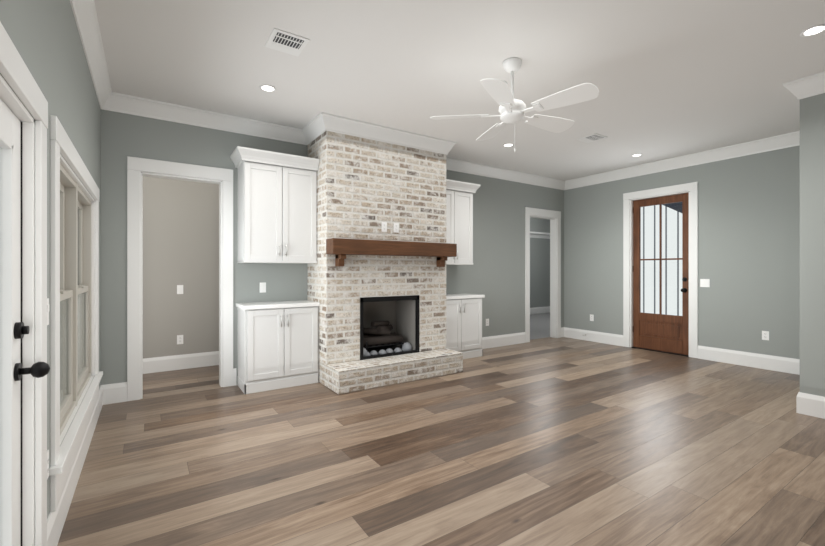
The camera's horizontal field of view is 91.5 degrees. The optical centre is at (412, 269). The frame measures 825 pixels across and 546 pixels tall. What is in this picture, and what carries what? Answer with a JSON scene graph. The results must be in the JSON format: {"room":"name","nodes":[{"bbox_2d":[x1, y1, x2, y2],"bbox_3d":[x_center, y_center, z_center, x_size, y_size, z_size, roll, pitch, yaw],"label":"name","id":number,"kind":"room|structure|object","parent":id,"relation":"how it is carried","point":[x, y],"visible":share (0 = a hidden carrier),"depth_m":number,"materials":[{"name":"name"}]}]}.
{"room":"living room","nodes":[
{"label":"living room","id":0,"kind":"room"},
{"bbox_2d":[0,0,100,518],"bbox_3d":[-0.949,-0.260,0.601,0.200,3.060,7.510,0,0,-34],"label":"wall","id":1,"kind":"structure","parent":0,"point":[44,35],"depth_m":1.97,"materials":[{"name":"paint"}]},
{"bbox_2d":[0,22,47,545],"bbox_3d":[-1.279,0.290,1.120,0.223,1.960,1.130,0,0,-34],"label":"door frame","id":2,"kind":"structure","parent":1,"relation":"attached to","point":[16,74],"depth_m":1.53,"materials":[{"name":"white wood"}]},
{"bbox_2d":[0,98,49,545],"bbox_3d":[-1.267,0.355,1.134,0.259,1.829,0.892,0,0,-34],"label":"door","id":3,"kind":"structure","parent":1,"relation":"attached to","point":[13,329],"depth_m":1.40,"materials":[{"name":"white wood"}]},
{"bbox_2d":[47,450,48,478],"bbox_3d":[-1.566,0.840,1.722,0.009,0.115,0.070,0,0,-34],"label":"outlet","id":4,"kind":"object","parent":1,"relation":"attached to","point":[47,464],"visible":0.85,"depth_m":1.73,"materials":[{"name":"white plastic"}]},
{"bbox_2d":[47,298,48,324],"bbox_3d":[-1.565,0.180,1.722,0.010,0.115,0.070,0,0,-34],"label":"light switch","id":5,"kind":"object","parent":1,"relation":"attached to","point":[47,311],"visible":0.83,"depth_m":1.73,"materials":[{"name":"white"}]},
{"bbox_2d":[49,115,102,511],"bbox_3d":[-2.233,0.196,2.582,0.246,1.782,2.040,0,0,-34],"label":"window","id":6,"kind":"structure","parent":1,"relation":"in","point":[75,289],"depth_m":2.54,"materials":[{"name":"grey wood"}]},
{"bbox_2d":[47,382,126,545],"bbox_3d":[-2.142,1.177,2.770,0.205,0.185,2.575,0,0,-34],"label":"baseboard","id":7,"kind":"structure","parent":1,"relation":"attached to","point":[110,394],"depth_m":2.46,"materials":[{"name":"white wood"}]},
{"bbox_2d":[70,0,113,110],"bbox_3d":[-0.864,-1.592,0.735,0.090,0.154,7.380,0,0,-34],"label":"crown molding","id":8,"kind":"structure","parent":1,"relation":"attached to","point":[85,17],"depth_m":2.87,"materials":[{"name":"white wood"}]},
{"bbox_2d":[143,176,218,358],"bbox_3d":[-2.291,-0.260,5.672,3.560,3.060,0.130,0,0,-34],"label":"wall","id":9,"kind":"structure","parent":0,"point":[180,232],"depth_m":5.13,"materials":[{"name":"grey paint"}]},
{"bbox_2d":[177,335,182,343],"bbox_3d":[-2.970,0.890,5.140,0.070,0.115,0.009,0,0,-34],"label":"outlet","id":10,"kind":"object","parent":9,"relation":"attached to","point":[179,339],"visible":1,"depth_m":5.14,"materials":[{"name":"white plastic"}]},
{"bbox_2d":[177,285,182,293],"bbox_3d":[-2.970,0.250,5.139,0.070,0.115,0.010,0,0,-34],"label":"light switch","id":11,"kind":"object","parent":9,"relation":"attached to","point":[179,289],"visible":1,"depth_m":5.13,"materials":[{"name":"white plastic"}]},
{"bbox_2d":[143,351,218,373],"bbox_3d":[-2.797,1.177,5.250,4.670,0.185,0.017,0,0,-34],"label":"baseboard","id":12,"kind":"structure","parent":9,"relation":"attached to","point":[174,362],"depth_m":5.13,"materials":[{"name":"white wood"}]},
{"bbox_2d":[101,109,563,384],"bbox_3d":[-0.064,-0.260,5.768,7.380,3.060,0.130,0,0,-34],"label":"wall","id":13,"kind":"structure","parent":0,"point":[494,273],"depth_m":4.51,"materials":[{"name":"paint"}]},
{"bbox_2d":[127,156,232,400],"bbox_3d":[-2.401,0.085,4.207,0.950,2.370,0.153,0,0,-34],"label":"door frame","id":14,"kind":"structure","parent":13,"relation":"attached to","point":[175,171],"depth_m":4.02,"materials":[{"name":"white wood"}]},
{"bbox_2d":[110,92,307,144],"bbox_3d":[-2.046,-1.592,4.324,1.900,0.154,0.090,0,0,-34],"label":"crown molding","id":15,"kind":"structure","parent":13,"relation":"attached to","point":[123,103],"depth_m":4.22,"materials":[{"name":"white wood"}]},
{"bbox_2d":[233,368,236,385],"bbox_3d":[-1.957,1.177,4.427,0.033,0.185,0.017,0,0,-34],"label":"baseboard","id":16,"kind":"structure","parent":13,"relation":"attached to","point":[234,377],"depth_m":4.42,"materials":[{"name":"white wood"}]},
{"bbox_2d":[260,282,265,292],"bbox_3d":[-1.710,0.200,4.594,0.070,0.115,0.010,0,0,-34],"label":"light switch","id":17,"kind":"object","parent":13,"relation":"attached to","point":[262,287],"visible":1,"depth_m":4.59,"materials":[{"name":"white plastic"}]},
{"bbox_2d":[230,146,319,263],"bbox_3d":[-1.523,-0.664,4.467,0.861,1.172,0.425,0,0,-34],"label":"upper cabinet","id":18,"kind":"object","parent":13,"relation":"attached to","point":[277,207],"visible":0.98,"depth_m":4.34,"materials":[{"name":"white wood"}]},
{"bbox_2d":[302,115,323,143],"bbox_3d":[-1.126,-1.592,4.573,0.090,0.154,0.510,0,0,-34],"label":"crown molding","id":19,"kind":"structure","parent":13,"relation":"attached to","point":[310,132],"depth_m":4.63,"materials":[{"name":"white wood"}]},
{"bbox_2d":[446,179,480,264],"bbox_3d":[0.553,-0.664,5.841,0.781,1.172,0.425,0,0,-34],"label":"upper cabinet","id":20,"kind":"object","parent":13,"relation":"attached to","point":[459,213],"visible":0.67,"depth_m":5.77,"materials":[{"name":"white wood"}]},
{"bbox_2d":[482,332,525,348],"bbox_3d":[1.405,1.177,6.652,1.363,0.185,0.017,0,0,-34],"label":"baseboard","id":21,"kind":"structure","parent":13,"relation":"attached to","point":[502,340],"depth_m":6.72,"materials":[{"name":"white wood"}]},
{"bbox_2d":[446,158,565,189],"bbox_3d":[1.473,-1.592,6.653,3.220,0.154,0.090,0,0,-34],"label":"crown molding","id":22,"kind":"structure","parent":13,"relation":"attached to","point":[452,164],"depth_m":6.67,"materials":[{"name":"white wood"}]},
{"bbox_2d":[525,207,560,342],"bbox_3d":[2.344,0.085,7.348,0.970,2.370,0.153,0,0,-34],"label":"door frame","id":23,"kind":"structure","parent":13,"relation":"attached to","point":[551,215],"depth_m":7.51,"materials":[{"name":"white wood"}]},
{"bbox_2d":[57,337,824,545],"bbox_3d":[1.132,1.320,2.746,8.720,0.100,8.790,0,0,-34],"label":"floor","id":24,"kind":"structure","parent":0,"point":[552,441],"depth_m":2.69,"materials":[{"name":"brown wood"}]},
{"bbox_2d":[236,300,319,393],"bbox_3d":[-1.492,0.818,4.470,0.806,0.905,0.455,0,0,-34],"label":"base cabinet","id":25,"kind":"object","parent":24,"relation":"on","point":[278,344],"visible":1,"depth_m":4.30,"materials":[{"name":"white wood"}]},
{"bbox_2d":[307,131,462,393],"bbox_3d":[-0.322,-0.199,4.948,1.675,2.938,0.948,0,0,-34],"label":"brick fireplace","id":26,"kind":"object","parent":24,"relation":"on","point":[376,292],"visible":0.94,"depth_m":4.70,"materials":[{"name":"grey brick"}]},
{"bbox_2d":[382,222,386,231],"bbox_3d":[-0.334,-0.510,4.762,0.070,0.115,0.009,0,0,-34],"label":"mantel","id":27,"kind":"object","parent":26,"relation":"attached to","point":[384,226],"visible":1,"depth_m":4.76,"materials":[{"name":"white plastic"}]},
{"bbox_2d":[394,223,398,232],"bbox_3d":[-0.197,-0.510,4.854,0.070,0.115,0.009,0,0,-34],"label":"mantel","id":28,"kind":"object","parent":26,"relation":"attached to","point":[396,227],"visible":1,"depth_m":4.85,"materials":[{"name":"white plastic"}]},
{"bbox_2d":[446,293,484,358],"bbox_3d":[0.592,0.818,5.849,0.856,0.905,0.455,0,0,-34],"label":"base cabinet","id":29,"kind":"object","parent":24,"relation":"on","point":[464,323],"visible":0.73,"depth_m":5.74,"materials":[{"name":"white wood"}]},
{"bbox_2d":[94,0,824,180],"bbox_3d":[2.581,-1.720,4.797,13.400,0.100,10.610,0,0,-34],"label":"ceiling","id":30,"kind":"structure","parent":0,"point":[669,79],"depth_m":3.28,"materials":[{"name":"white paint"}]},
{"bbox_2d":[260,85,275,91],"bbox_3d":[-1.327,-1.666,3.690,0.144,0.008,0.144,0,0,-34],"label":"recessed light","id":31,"kind":"object","parent":30,"relation":"in","point":[268,88],"visible":1,"depth_m":3.69,"materials":[{"name":"white"}]},
{"bbox_2d":[265,28,309,55],"bbox_3d":[-0.922,-1.663,2.951,0.250,0.012,0.270,0,0,-34],"label":"ceiling vent","id":32,"kind":"object","parent":30,"relation":"in","point":[286,42],"visible":1,"depth_m":2.94,"materials":[{"name":"white metal"}]},
{"bbox_2d":[318,112,455,154],"bbox_3d":[-0.220,-1.592,4.789,1.840,0.154,0.090,0,0,-34],"label":"crown molding","id":33,"kind":"structure","parent":30,"relation":"attached to","point":[326,122],"depth_m":4.69,"materials":[{"name":"white wood"}]},
{"bbox_2d":[503,143,513,146],"bbox_3d":[1.280,-1.666,5.368,0.144,0.008,0.144,0,0,-34],"label":"recessed light","id":34,"kind":"object","parent":30,"relation":"in","point":[508,145],"visible":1,"depth_m":5.37,"materials":[{"name":"white"}]},
{"bbox_2d":[430,57,598,151],"bbox_3d":[0.840,-1.310,3.236,1.242,0.719,1.264,0,0,-34],"label":"fan","id":35,"kind":"object","parent":30,"relation":"hanging from","point":[511,110],"visible":1,"depth_m":3.14,"materials":[{"name":"white plastic"}]},
{"bbox_2d":[576,133,607,142],"bbox_3d":[2.269,-1.663,5.087,0.250,0.012,0.270,0,0,-34],"label":"ceiling vent","id":36,"kind":"object","parent":30,"relation":"in","point":[592,138],"visible":0.96,"depth_m":5.07,"materials":[{"name":"white metal"}]},
{"bbox_2d":[800,24,824,36],"bbox_3d":[2.799,-1.666,2.800,0.144,0.008,0.144,0,0,-34],"label":"recessed light","id":37,"kind":"object","parent":30,"relation":"in","point":[814,30],"visible":1,"depth_m":2.80,"materials":[{"name":"white"}]},
{"bbox_2d":[530,313,549,339],"bbox_3d":[3.183,1.319,9.776,6.900,0.103,2.970,0,0,-34],"label":"floor","id":38,"kind":"structure","parent":0,"point":[539,325],"depth_m":9.18,"materials":[{"name":"grey"}]},
{"bbox_2d":[530,218,549,307],"bbox_3d":[2.399,-0.260,10.960,6.900,3.060,0.130,0,0,-34],"label":"wall","id":39,"kind":"structure","parent":0,"point":[539,272],"depth_m":11.74,"materials":[{"name":"paint"}]},
{"bbox_2d":[530,306,549,313],"bbox_3d":[2.453,1.177,10.907,6.670,0.185,0.017,0,0,-34],"label":"baseboard","id":40,"kind":"structure","parent":39,"relation":"attached to","point":[536,310],"depth_m":11.73,"materials":[{"name":"white wood"}]},
{"bbox_2d":[530,231,549,238],"bbox_3d":[4.033,-1.005,11.843,3.000,0.150,0.200,0,0,-34],"label":"shelf","id":41,"kind":"object","parent":39,"relation":"attached to","point":[539,235],"visible":0.25,"depth_m":11.64,"materials":[{"name":"white"}]},
{"bbox_2d":[564,145,799,358],"bbox_3d":[3.986,-0.260,6.152,0.200,3.060,3.700,0,0,-34],"label":"wall","id":42,"kind":"structure","parent":0,"point":[749,236],"depth_m":5.51,"materials":[{"name":"paint"}]},
{"bbox_2d":[561,327,622,345],"bbox_3d":[3.146,1.177,7.128,0.125,0.185,1.145,0,0,-34],"label":"baseboard","id":43,"kind":"structure","parent":42,"relation":"attached to","point":[604,338],"depth_m":7.12,"materials":[{"name":"white wood"}]},
{"bbox_2d":[631,193,688,356],"bbox_3d":[3.874,0.066,6.285,0.240,2.409,0.848,0,0,-34],"label":"entry door","id":44,"kind":"structure","parent":42,"relation":"in","point":[663,333],"depth_m":6.26,"materials":[{"name":"brown wood"}]},
{"bbox_2d":[623,182,697,357],"bbox_3d":[3.886,0.000,6.284,0.223,2.540,1.080,0,0,-34],"label":"door frame","id":45,"kind":"structure","parent":42,"relation":"attached to","point":[691,189],"depth_m":6.16,"materials":[{"name":"white wood"}]},
{"bbox_2d":[566,131,799,189],"bbox_3d":[3.866,-1.592,6.072,0.090,0.154,3.700,0,0,-34],"label":"crown molding","id":46,"kind":"structure","parent":42,"relation":"attached to","point":[792,139],"depth_m":5.77,"materials":[{"name":"white wood"}]},
{"bbox_2d":[700,279,709,286],"bbox_3d":[4.153,0.185,5.711,0.010,0.115,0.116,0,0,-34],"label":"light switch","id":47,"kind":"object","parent":42,"relation":"attached to","point":[704,282],"visible":1,"depth_m":5.71,"materials":[{"name":"white plastic"}]},
{"bbox_2d":[698,345,799,374],"bbox_3d":[4.499,1.177,5.181,0.017,0.185,1.435,0,0,-34],"label":"baseboard","id":48,"kind":"structure","parent":42,"relation":"attached to","point":[769,362],"depth_m":5.27,"materials":[{"name":"white wood"}]},
{"bbox_2d":[762,331,768,339],"bbox_3d":[4.523,0.840,5.152,0.009,0.115,0.070,0,0,-34],"label":"outlet","id":49,"kind":"object","parent":42,"relation":"attached to","point":[765,335],"visible":1,"depth_m":5.15,"materials":[{"name":"white plastic"}]},
{"bbox_2d":[800,93,824,396],"bbox_3d":[5.317,-0.260,2.530,1.980,3.060,3.810,0,0,-34],"label":"wall","id":50,"kind":"structure","parent":0,"point":[812,245],"depth_m":3.50,"materials":[{"name":"paint"}]},
{"bbox_2d":[783,71,824,99],"bbox_3d":[4.368,-1.592,2.088,0.090,0.154,3.680,0,0,-34],"label":"crown molding","id":51,"kind":"structure","parent":50,"relation":"attached to","point":[812,85],"depth_m":3.49,"materials":[{"name":"white wood"}]},
{"bbox_2d":[796,392,824,418],"bbox_3d":[4.444,1.177,2.040,0.017,0.185,3.697,0,0,-34],"label":"baseboard","id":52,"kind":"structure","parent":50,"relation":"attached to","point":[810,405],"depth_m":3.50,"materials":[{"name":"white wood"}]},
{"label":"outside","id":53,"kind":"structure","parent":0,"visible":0},
{"bbox_2d":[641,202,681,315],"bbox_3d":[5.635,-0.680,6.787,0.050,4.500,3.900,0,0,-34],"label":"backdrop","id":54,"kind":"structure","parent":53,"point":[671,271],"depth_m":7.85,"materials":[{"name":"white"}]}
]}

